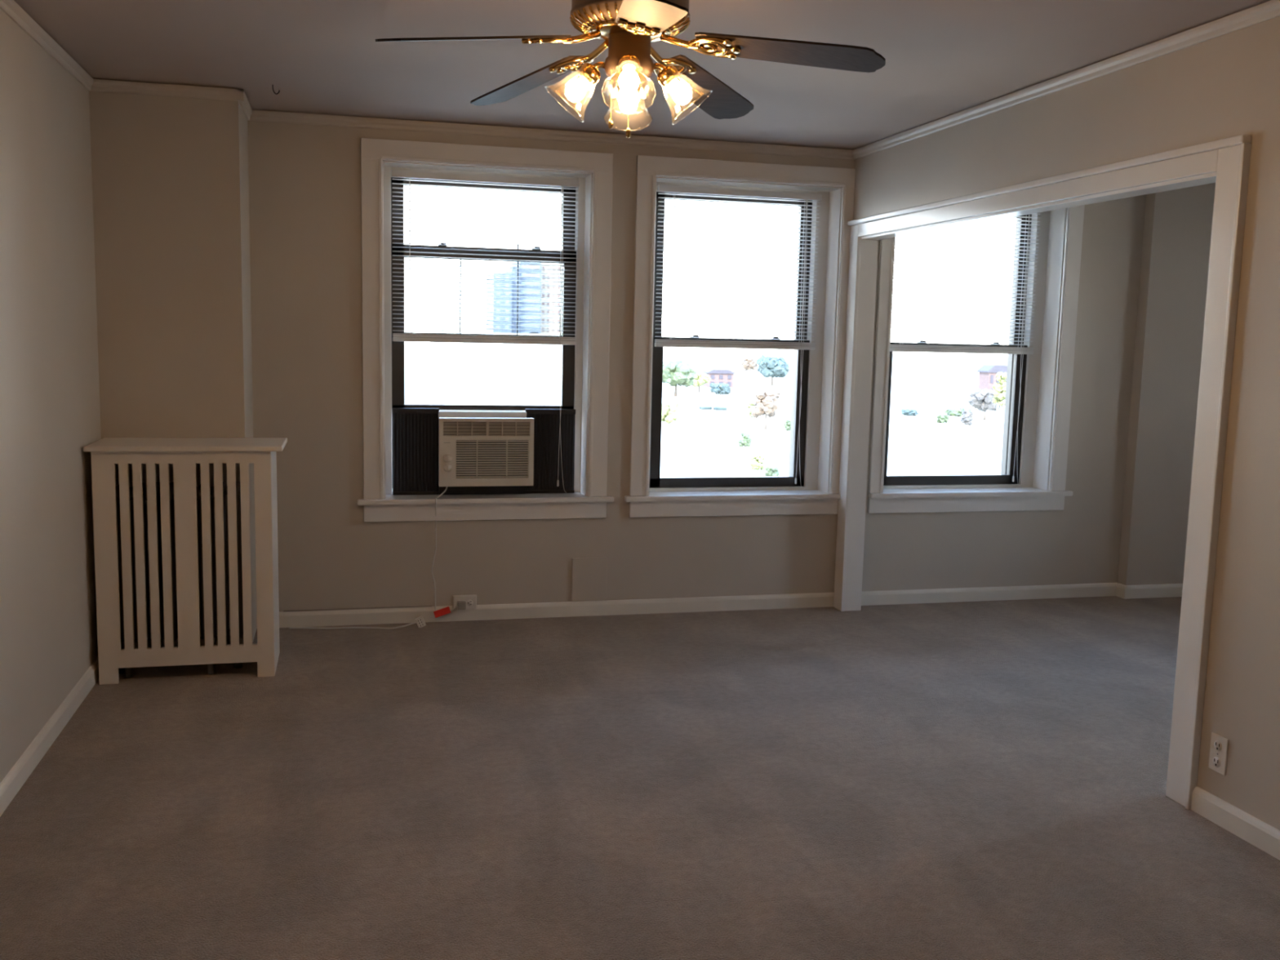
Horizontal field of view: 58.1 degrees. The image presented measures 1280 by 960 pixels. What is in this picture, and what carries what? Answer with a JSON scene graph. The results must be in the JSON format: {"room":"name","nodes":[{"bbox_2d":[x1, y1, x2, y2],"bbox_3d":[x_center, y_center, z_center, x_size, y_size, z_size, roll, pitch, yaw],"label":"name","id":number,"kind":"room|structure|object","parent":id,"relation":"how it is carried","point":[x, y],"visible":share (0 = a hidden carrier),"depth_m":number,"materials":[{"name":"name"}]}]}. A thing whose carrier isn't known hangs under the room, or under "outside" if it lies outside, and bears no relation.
{"room":"empty living room","nodes":[
{"label":"empty living room","id":0,"kind":"room"},
{"bbox_2d":[0,8,101,782],"bbox_3d":[-1.525,0.089,1.287,0.200,2.650,8.797,-1,7,-14],"label":"wall","id":1,"kind":"structure","parent":0,"point":[50,408],"depth_m":4.14,"materials":[{"name":"paint"}]},
{"bbox_2d":[0,0,93,90],"bbox_3d":[-1.353,-1.180,1.018,0.024,0.046,8.113,-1,7,-14],"label":"crown molding","id":2,"kind":"structure","parent":1,"relation":"attached to","point":[10,7],"depth_m":4.15,"materials":[{"name":"paint"}]},
{"bbox_2d":[0,656,98,816],"bbox_3d":[-1.412,1.282,1.322,0.016,0.080,8.113,-1,7,-14],"label":"baseboard","id":3,"kind":"structure","parent":1,"relation":"attached to","point":[21,771],"depth_m":4.08,"materials":[{"name":"paint"}]},
{"bbox_2d":[88,78,257,648],"bbox_3d":[-2.148,-0.482,5.377,0.605,2.550,0.484,-1,7,-14],"label":"wall","id":4,"kind":"structure","parent":0,"point":[170,174],"depth_m":5.09,"materials":[{"name":"paint"}]},
{"bbox_2d":[90,79,244,101],"bbox_3d":[-2.046,-1.687,4.982,0.629,0.046,0.024,-1,7,-14],"label":"crown molding","id":5,"kind":"structure","parent":4,"relation":"attached to","point":[99,85],"depth_m":4.98,"materials":[{"name":"paint"}]},
{"bbox_2d":[237,88,252,119],"bbox_3d":[-1.812,-1.719,5.289,0.024,0.046,0.508,-1,7,-14],"label":"crown molding","id":6,"kind":"structure","parent":4,"relation":"attached to","point":[246,107],"depth_m":5.25,"materials":[{"name":"paint"}]},
{"bbox_2d":[0,595,1279,959],"bbox_3d":[2.013,1.347,2.358,7.564,0.150,8.817,-1,7,-14],"label":"floor","id":7,"kind":"structure","parent":0,"point":[980,780],"depth_m":3.74,"materials":[{"name":"beige carpet"}]},
{"bbox_2d":[115,480,243,678],"bbox_3d":[-2.032,0.427,5.090,0.520,0.822,0.280,-1,7,-14],"label":"radiator","id":8,"kind":"object","parent":7,"relation":"on","point":[127,671],"visible":0.29,"depth_m":5.07,"materials":[{"name":"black metal"}]},
{"bbox_2d":[83,437,287,684],"bbox_3d":[-1.959,0.337,5.061,0.778,1.012,0.417,-1,7,-14],"label":"radiator cover","id":9,"kind":"object","parent":7,"relation":"on","point":[184,453],"visible":1,"depth_m":4.88,"materials":[{"name":"paint"}]},
{"bbox_2d":[288,616,426,629],"bbox_3d":[-1.434,0.734,5.856,0.679,0.061,0.051,0,7,-11],"label":"extension cord","id":10,"kind":"object","parent":7,"relation":"on","point":[420,620],"visible":1,"depth_m":5.87,"materials":[{"name":"plastic"}]},
{"bbox_2d":[13,0,1271,149],"bbox_3d":[2.038,-1.376,2.167,7.564,0.200,9.117,-1,7,-14],"label":"ceiling","id":11,"kind":"structure","parent":0,"point":[944,58],"depth_m":4.29,"materials":[{"name":"paint"}]},
{"bbox_2d":[375,0,885,137],"bbox_3d":[-0.052,-1.146,2.950,1.225,0.542,1.229,-1,7,-14],"label":"ceiling fan","id":12,"kind":"object","parent":11,"relation":"hanging from","point":[628,28],"visible":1,"depth_m":2.94,"materials":[{"name":"metal"}]},
{"bbox_2d":[546,62,604,121],"bbox_3d":[-0.166,-1.016,3.016,0.170,0.154,0.133,-1,7,-14],"label":"shade","id":13,"kind":"object","parent":12,"relation":"attached to","point":[575,91],"depth_m":2.99,"materials":[{"name":"clear glass"}]},
{"bbox_2d":[601,53,655,110],"bbox_3d":[-0.035,-0.995,2.876,0.133,0.154,0.170,-1,7,-14],"label":"shade","id":14,"kind":"object","parent":12,"relation":"attached to","point":[630,68],"depth_m":2.89,"materials":[{"name":"clear glass"}]},
{"bbox_2d":[607,83,651,122],"bbox_3d":[-0.024,-1.028,3.146,0.133,0.154,0.170,-1,7,-14],"label":"shade","id":15,"kind":"object","parent":12,"relation":"attached to","point":[623,103],"depth_m":3.13,"materials":[{"name":"clear glass"}]},
{"bbox_2d":[653,62,710,124],"bbox_3d":[0.106,-1.008,3.006,0.170,0.154,0.133,-1,7,-14],"label":"shade","id":16,"kind":"object","parent":12,"relation":"attached to","point":[682,94],"depth_m":2.99,"materials":[{"name":"clear glass"}]},
{"bbox_2d":[247,109,1146,611],"bbox_3d":[0.932,-0.485,6.576,7.564,2.700,0.320,-1,7,-14],"label":"wall","id":17,"kind":"structure","parent":0,"point":[305,193],"depth_m":6.11,"materials":[{"name":"paint"}]},
{"bbox_2d":[452,595,476,609],"bbox_3d":[-0.924,0.646,6.071,0.126,0.076,0.026,-1,7,-14],"label":"wall outlet","id":18,"kind":"object","parent":17,"relation":"attached to","point":[471,600],"visible":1,"depth_m":6.06,"materials":[{"name":"plastic"}]},
{"bbox_2d":[466,600,473,605],"bbox_3d":[-0.896,0.647,6.068,0.033,0.033,0.003,-1,7,-14],"label":"receptacle","id":19,"kind":"object","parent":18,"relation":"attached to","point":[469,602],"depth_m":6.07,"materials":[{"name":"plastic"}]},
{"bbox_2d":[357,137,613,522],"bbox_3d":[-0.809,-0.756,6.067,1.335,1.910,0.360,-1,7,-14],"label":"window","id":20,"kind":"structure","parent":17,"relation":"in","point":[383,357],"depth_m":5.99,"materials":[{"name":"paint"}]},
{"bbox_2d":[392,408,575,610],"bbox_3d":[-0.854,0.140,6.265,0.967,1.068,0.608,-1,7,-14],"label":"window air conditioner","id":21,"kind":"object","parent":20,"relation":"in","point":[435,451],"visible":1,"depth_m":6.03,"materials":[{"name":"plastic"}]},
{"bbox_2d":[433,606,450,617],"bbox_3d":[-1.032,0.690,6.009,0.090,0.060,0.002,-1,7,-14],"label":"tag","id":22,"kind":"object","parent":21,"relation":"attached to","point":[445,611],"visible":1,"depth_m":6.01,"materials":[{"name":"red plastic"}]},
{"bbox_2d":[443,422,486,435],"bbox_3d":[-0.902,-0.265,5.926,0.220,0.072,0.022,-1,7,-14],"label":"air vent","id":23,"kind":"object","parent":21,"relation":"attached to","point":[450,428],"depth_m":5.93,"materials":[{"name":"plastic"}]},
{"bbox_2d":[456,440,528,478],"bbox_3d":[-0.766,-0.110,5.979,0.376,0.198,0.029,-1,7,-14],"label":"grille","id":24,"kind":"object","parent":21,"relation":"attached to","point":[475,459],"depth_m":5.98,"materials":[{"name":"plastic"}]},
{"bbox_2d":[488,422,529,435],"bbox_3d":[-0.679,-0.267,5.982,0.215,0.072,0.022,-1,7,-14],"label":"air vent","id":25,"kind":"object","parent":21,"relation":"attached to","point":[495,428],"depth_m":5.99,"materials":[{"name":"plastic"}]},
{"bbox_2d":[391,169,579,493],"bbox_3d":[-0.806,-0.752,6.043,0.966,1.657,0.057,-1,7,-14],"label":"mini blind","id":26,"kind":"object","parent":20,"relation":"attached to","point":[395,173],"visible":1,"depth_m":6.00,"materials":[{"name":"plastic"}]},
{"bbox_2d":[256,592,834,627],"bbox_3d":[-0.408,0.698,6.214,3.158,0.080,0.016,-1,7,-14],"label":"baseboard","id":27,"kind":"structure","parent":17,"relation":"attached to","point":[677,605],"depth_m":6.20,"materials":[{"name":"paint"}]},
{"bbox_2d":[283,605,431,611],"bbox_3d":[-1.453,0.664,5.948,0.745,0.007,0.005,-1,7,-14],"label":"wire","id":28,"kind":"object","parent":27,"relation":"on","point":[416,606],"visible":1,"depth_m":5.94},
{"bbox_2d":[247,110,853,159],"bbox_3d":[-0.352,-1.763,5.905,3.158,0.046,0.024,-1,7,-14],"label":"crown molding","id":29,"kind":"structure","parent":17,"relation":"attached to","point":[256,115],"depth_m":5.86,"materials":[{"name":"paint"}]},
{"bbox_2d":[571,557,607,601],"bbox_3d":[-0.274,0.537,6.231,0.192,0.235,0.008,-1,7,-14],"label":"access panel","id":30,"kind":"object","parent":17,"relation":"attached to","point":[588,583],"visible":1,"depth_m":6.23,"materials":[{"name":"paint"}]},
{"bbox_2d":[624,155,855,517],"bbox_3d":[0.511,-0.767,6.401,1.258,1.910,0.360,-1,7,-14],"label":"window","id":31,"kind":"structure","parent":17,"relation":"in","point":[651,495],"depth_m":6.38,"materials":[{"name":"paint"}]},
{"bbox_2d":[654,184,822,489],"bbox_3d":[0.538,-0.764,6.383,0.938,1.657,0.057,-1,7,-14],"label":"mini blind","id":32,"kind":"object","parent":31,"relation":"attached to","point":[661,188],"visible":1,"depth_m":6.34,"materials":[{"name":"plastic"}]},
{"bbox_2d":[867,204,1084,513],"bbox_3d":[1.922,-0.780,6.757,1.301,1.910,0.360,-1,7,-14],"label":"window","id":33,"kind":"structure","parent":17,"relation":"in","point":[887,494],"depth_m":6.80,"materials":[{"name":"paint"}]},
{"bbox_2d":[889,212,1042,487],"bbox_3d":[1.882,-0.776,6.722,0.946,1.657,0.057,-1,7,-14],"label":"mini blind","id":34,"kind":"object","parent":33,"relation":"attached to","point":[906,348],"visible":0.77,"depth_m":6.71,"materials":[{"name":"plastic"}]},
{"bbox_2d":[861,582,1117,605],"bbox_3d":[2.069,0.677,6.840,1.770,0.080,0.016,-1,7,-14],"label":"baseboard","id":35,"kind":"structure","parent":17,"relation":"attached to","point":[1098,589],"depth_m":6.83,"materials":[{"name":"paint"}]},
{"bbox_2d":[1115,582,1127,598],"bbox_3d":[2.931,0.675,7.008,0.016,0.080,0.081,-1,7,-14],"label":"baseboard","id":36,"kind":"structure","parent":17,"relation":"attached to","point":[1120,591],"depth_m":7.01,"materials":[{"name":"paint"}]},
{"bbox_2d":[853,16,1279,830],"bbox_3d":[2.241,-0.006,2.334,0.091,2.550,8.597,-1,7,-14],"label":"wall","id":37,"kind":"structure","parent":0,"point":[1226,86],"depth_m":3.64,"materials":[{"name":"paint"}]},
{"bbox_2d":[833,134,1251,809],"bbox_3d":[1.534,-0.168,5.080,0.139,2.165,2.916,-1,7,-14],"label":"door frame","id":38,"kind":"structure","parent":37,"relation":"in","point":[1224,162],"depth_m":3.85,"materials":[{"name":"paint"}]},
{"bbox_2d":[853,0,1279,159],"bbox_3d":[2.213,-1.242,2.167,0.024,0.046,8.597,-1,7,-14],"label":"crown molding","id":39,"kind":"structure","parent":37,"relation":"attached to","point":[1268,10],"depth_m":4.24,"materials":[{"name":"paint"}]},
{"bbox_2d":[1208,732,1228,775],"bbox_3d":[1.854,0.878,3.693,0.010,0.120,0.072,-1,7,-14],"label":"wall outlet","id":40,"kind":"object","parent":37,"relation":"attached to","point":[1219,744],"visible":1,"depth_m":3.69,"materials":[{"name":"plastic"}]},
{"bbox_2d":[1212,756,1220,767],"bbox_3d":[1.851,0.905,3.696,0.003,0.033,0.033,-1,7,-14],"label":"receptacle","id":41,"kind":"object","parent":40,"relation":"attached to","point":[1215,760],"depth_m":3.69,"materials":[{"name":"plastic"}]},
{"bbox_2d":[1213,740,1222,751],"bbox_3d":[1.852,0.851,3.689,0.003,0.033,0.033,-1,7,-14],"label":"receptacle","id":42,"kind":"object","parent":40,"relation":"attached to","point":[1217,744],"depth_m":3.69,"materials":[{"name":"plastic"}]},
{"bbox_2d":[1191,786,1279,860],"bbox_3d":[2.518,1.401,1.069,0.016,0.080,5.678,-1,7,-14],"label":"baseboard","id":43,"kind":"structure","parent":37,"relation":"attached to","point":[1250,828],"depth_m":3.60,"materials":[{"name":"paint"}]},
{"bbox_2d":[1117,182,1215,585],"bbox_3d":[3.709,-0.558,7.062,1.540,2.550,0.082,-1,7,-14],"label":"wall pier","id":44,"kind":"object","parent":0,"point":[1178,224],"visible":0.33,"depth_m":6.88,"materials":[{"name":"paint"}]},
{"bbox_2d":[1123,583,1182,599],"bbox_3d":[3.686,0.673,7.164,1.555,0.080,0.016,-1,7,-14],"label":"baseboard","id":45,"kind":"object","parent":44,"relation":"attached to","point":[1164,590],"visible":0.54,"depth_m":7.02,"materials":[{"name":"paint"}]},
{"label":"outside","id":46,"kind":"structure","parent":0,"visible":0},
{"bbox_2d":[404,344,1008,477],"bbox_3d":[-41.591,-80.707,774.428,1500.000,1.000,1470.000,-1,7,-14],"label":"ground","id":47,"kind":"structure","parent":46,"point":[700,442],"depth_m":231.66,"materials":[{"name":"white"}]},
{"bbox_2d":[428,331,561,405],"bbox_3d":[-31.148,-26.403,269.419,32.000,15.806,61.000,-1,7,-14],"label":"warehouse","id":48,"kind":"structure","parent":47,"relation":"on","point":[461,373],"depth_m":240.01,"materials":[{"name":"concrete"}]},
{"bbox_2d":[485,272,511,333],"bbox_3d":[-41.299,-43.413,336.322,5.181,32.666,18.120,-1,7,-14],"label":"tower","id":49,"kind":"structure","parent":47,"relation":"on","point":[502,326],"depth_m":327.09,"materials":[{"name":"blue concrete"}]},
{"bbox_2d":[503,266,519,333],"bbox_3d":[-38.106,-45.045,341.080,2.271,34.878,18.120,-1,7,-14],"label":"tower","id":50,"kind":"structure","parent":47,"relation":"on","point":[505,269],"depth_m":331.51,"materials":[{"name":"blue concrete"}]},
{"bbox_2d":[511,262,541,333],"bbox_3d":[-34.351,-47.376,345.890,6.253,38.490,18.120,-1,7,-14],"label":"tower","id":51,"kind":"structure","parent":47,"relation":"on","point":[535,327],"depth_m":336.41,"materials":[{"name":"blue concrete"}]},
{"bbox_2d":[540,262,560,333],"bbox_3d":[-28.993,-48.546,354.376,6.037,38.966,18.120,-1,7,-14],"label":"tower","id":52,"kind":"structure","parent":47,"relation":"on","point":[550,264],"depth_m":344.89,"materials":[{"name":"beige concrete"}]},
{"bbox_2d":[661,400,679,423],"bbox_3d":[5.330,-12.191,206.447,3.757,4.039,4.121,-1,7,-14],"label":"bush","id":53,"kind":"object","parent":47,"relation":"on","point":[670,413],"visible":0.98,"depth_m":205.09,"materials":[{"name":"yellow plant"}]},
{"bbox_2d":[662,360,696,396],"bbox_3d":[9.533,-27.295,308.646,10.088,9.755,10.832,-1,7,-14],"label":"tree","id":54,"kind":"object","parent":47,"relation":"on","point":[678,372],"visible":0.96,"depth_m":305.26,"materials":[{"name":"green plant"}]},
{"bbox_2d":[692,372,711,391],"bbox_3d":[17.375,-28.631,336.622,6.272,5.884,6.080,-1,7,-14],"label":"tree","id":55,"kind":"object","parent":47,"relation":"on","point":[700,379],"visible":0.89,"depth_m":334.28,"materials":[{"name":"yellow plant"}]},
{"bbox_2d":[698,405,711,409],"bbox_3d":[14.537,-16.027,255.501,2.632,0.729,2.162,-1,7,-14],"label":"hedge","id":56,"kind":"object","parent":47,"relation":"on","point":[707,407],"visible":1,"depth_m":254.62,"materials":[{"name":"blue plant"}]},
{"bbox_2d":[702,368,735,387],"bbox_3d":[25.537,-33.223,375.920,9.581,5.703,6.844,-1,7,-14],"label":"house","id":57,"kind":"structure","parent":47,"relation":"on","point":[717,375],"depth_m":373.00,"materials":[{"name":"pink brick"}]},
{"bbox_2d":[709,382,730,394],"bbox_3d":[22.847,-26.044,328.423,6.048,3.321,5.986,-1,7,-14],"label":"bush","id":58,"kind":"object","parent":47,"relation":"on","point":[721,388],"visible":1,"depth_m":326.38,"materials":[{"name":"blue plant"}]},
{"bbox_2d":[712,406,727,410],"bbox_3d":[17.681,-15.821,254.361,2.788,0.737,2.095,-1,7,-14],"label":"hedge","id":59,"kind":"object","parent":47,"relation":"on","point":[722,408],"visible":1,"depth_m":253.56,"materials":[{"name":"blue plant"}]},
{"bbox_2d":[737,432,751,453],"bbox_3d":[14.312,-5.061,158.057,1.868,2.855,1.780,-1,7,-14],"label":"tree","id":60,"kind":"object","parent":47,"relation":"on","point":[745,440],"visible":1,"depth_m":157.59,"materials":[{"name":"green plant"}]},
{"bbox_2d":[741,355,757,377],"bbox_3d":[45.800,-47.206,479.578,6.796,8.884,6.132,-1,7,-14],"label":"tree","id":61,"kind":"object","parent":47,"relation":"on","point":[748,363],"visible":0.99,"depth_m":477.66,"materials":[{"name":"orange plant"}]},
{"bbox_2d":[746,401,755,417],"bbox_3d":[22.248,-13.916,227.782,2.375,3.253,2.660,-1,7,-14],"label":"bush","id":62,"kind":"object","parent":47,"relation":"on","point":[750,406],"visible":0.56,"depth_m":227.01,"materials":[{"name":"yellow plant"}]},
{"bbox_2d":[753,391,759,427],"bbox_3d":[20.778,-12.626,205.167,1.525,6.578,0.440,-1,7,-14],"label":"street lamp","id":63,"kind":"object","parent":47,"relation":"on","point":[758,422],"visible":0.41,"depth_m":205.39,"materials":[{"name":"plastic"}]},
{"bbox_2d":[748,454,765,470],"bbox_3d":[13.890,-2.049,136.512,1.968,1.871,1.978,-1,7,-14],"label":"bush","id":64,"kind":"object","parent":47,"relation":"on","point":[757,462],"visible":1,"depth_m":136.15,"materials":[{"name":"yellow plant"}]},
{"bbox_2d":[751,389,780,430],"bbox_3d":[22.057,-12.252,200.678,4.945,6.997,4.772,-1,7,-14],"label":"tree","id":65,"kind":"object","parent":47,"relation":"on","point":[766,403],"visible":1,"depth_m":199.22,"materials":[{"name":"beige plant"}]},
{"bbox_2d":[764,466,779,476],"bbox_3d":[14.625,-0.743,127.563,1.665,1.694,1.890,-1,7,-14],"label":"bush","id":66,"kind":"object","parent":47,"relation":"on","point":[770,472],"visible":0.84,"depth_m":127.12,"materials":[{"name":"green plant"}]},
{"bbox_2d":[755,355,790,385],"bbox_3d":[46.453,-38.069,399.523,11.479,10.454,11.275,-1,7,-14],"label":"tree","id":67,"kind":"object","parent":47,"relation":"on","point":[768,366],"visible":1,"depth_m":396.58,"materials":[{"name":"blue plant"}]},
{"bbox_2d":[783,419,791,430],"bbox_3d":[25.784,-9.501,199.553,1.897,1.916,1.788,-1,7,-14],"label":"bush","id":68,"kind":"object","parent":47,"relation":"on","point":[787,424],"visible":0.65,"depth_m":198.97,"materials":[{"name":"green plant"}]},
{"bbox_2d":[900,408,918,416],"bbox_3d":[58.628,-14.691,250.064,4.146,1.653,4.163,-1,7,-14],"label":"bush","id":69,"kind":"object","parent":47,"relation":"on","point":[909,411],"visible":1,"depth_m":249.02,"materials":[{"name":"blue plant"}]},
{"bbox_2d":[936,413,949,422],"bbox_3d":[60.063,-12.107,228.616,2.460,1.900,2.393,-1,7,-14],"label":"bush","id":70,"kind":"object","parent":47,"relation":"on","point":[942,418],"visible":1,"depth_m":227.90,"materials":[{"name":"green plant"}]},
{"bbox_2d":[943,407,971,416],"bbox_3d":[70.042,-14.939,252.831,5.733,2.033,5.656,-1,7,-14],"label":"bush","id":71,"kind":"object","parent":47,"relation":"on","point":[953,412],"visible":0.75,"depth_m":251.16,"materials":[{"name":"green plant"}]},
{"bbox_2d":[960,409,973,425],"bbox_3d":[62.809,-11.986,221.048,2.696,2.978,2.745,-1,7,-14],"label":"bush","id":72,"kind":"object","parent":47,"relation":"on","point":[966,418],"visible":1,"depth_m":220.30,"materials":[{"name":"grey plant"}]},
{"bbox_2d":[968,388,1000,420],"bbox_3d":[71.764,-15.833,240.384,6.839,6.568,6.005,-1,7,-14],"label":"tree","id":73,"kind":"object","parent":47,"relation":"on","point":[980,399],"visible":0.94,"depth_m":238.61,"materials":[{"name":"grey plant"}]},
{"bbox_2d":[977,364,1007,391],"bbox_3d":[103.559,-28.538,335.446,8.683,9.840,6.202,-1,7,-14],"label":"house","id":74,"kind":"structure","parent":47,"relation":"on","point":[987,373],"depth_m":332.41,"materials":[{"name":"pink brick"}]},
{"bbox_2d":[991,401,998,426],"bbox_3d":[68.530,-12.766,222.431,1.525,4.749,0.440,-1,7,-14],"label":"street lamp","id":75,"kind":"object","parent":47,"relation":"on","point":[997,415],"visible":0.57,"depth_m":222.46,"materials":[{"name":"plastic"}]},
{"bbox_2d":[991,371,1006,428],"bbox_3d":[68.248,-15.058,216.980,3.673,10.625,3.916,-1,7,-14],"label":"tree","id":76,"kind":"object","parent":47,"relation":"on","point":[999,394],"visible":0.68,"depth_m":216.19,"materials":[{"name":"yellow plant"}]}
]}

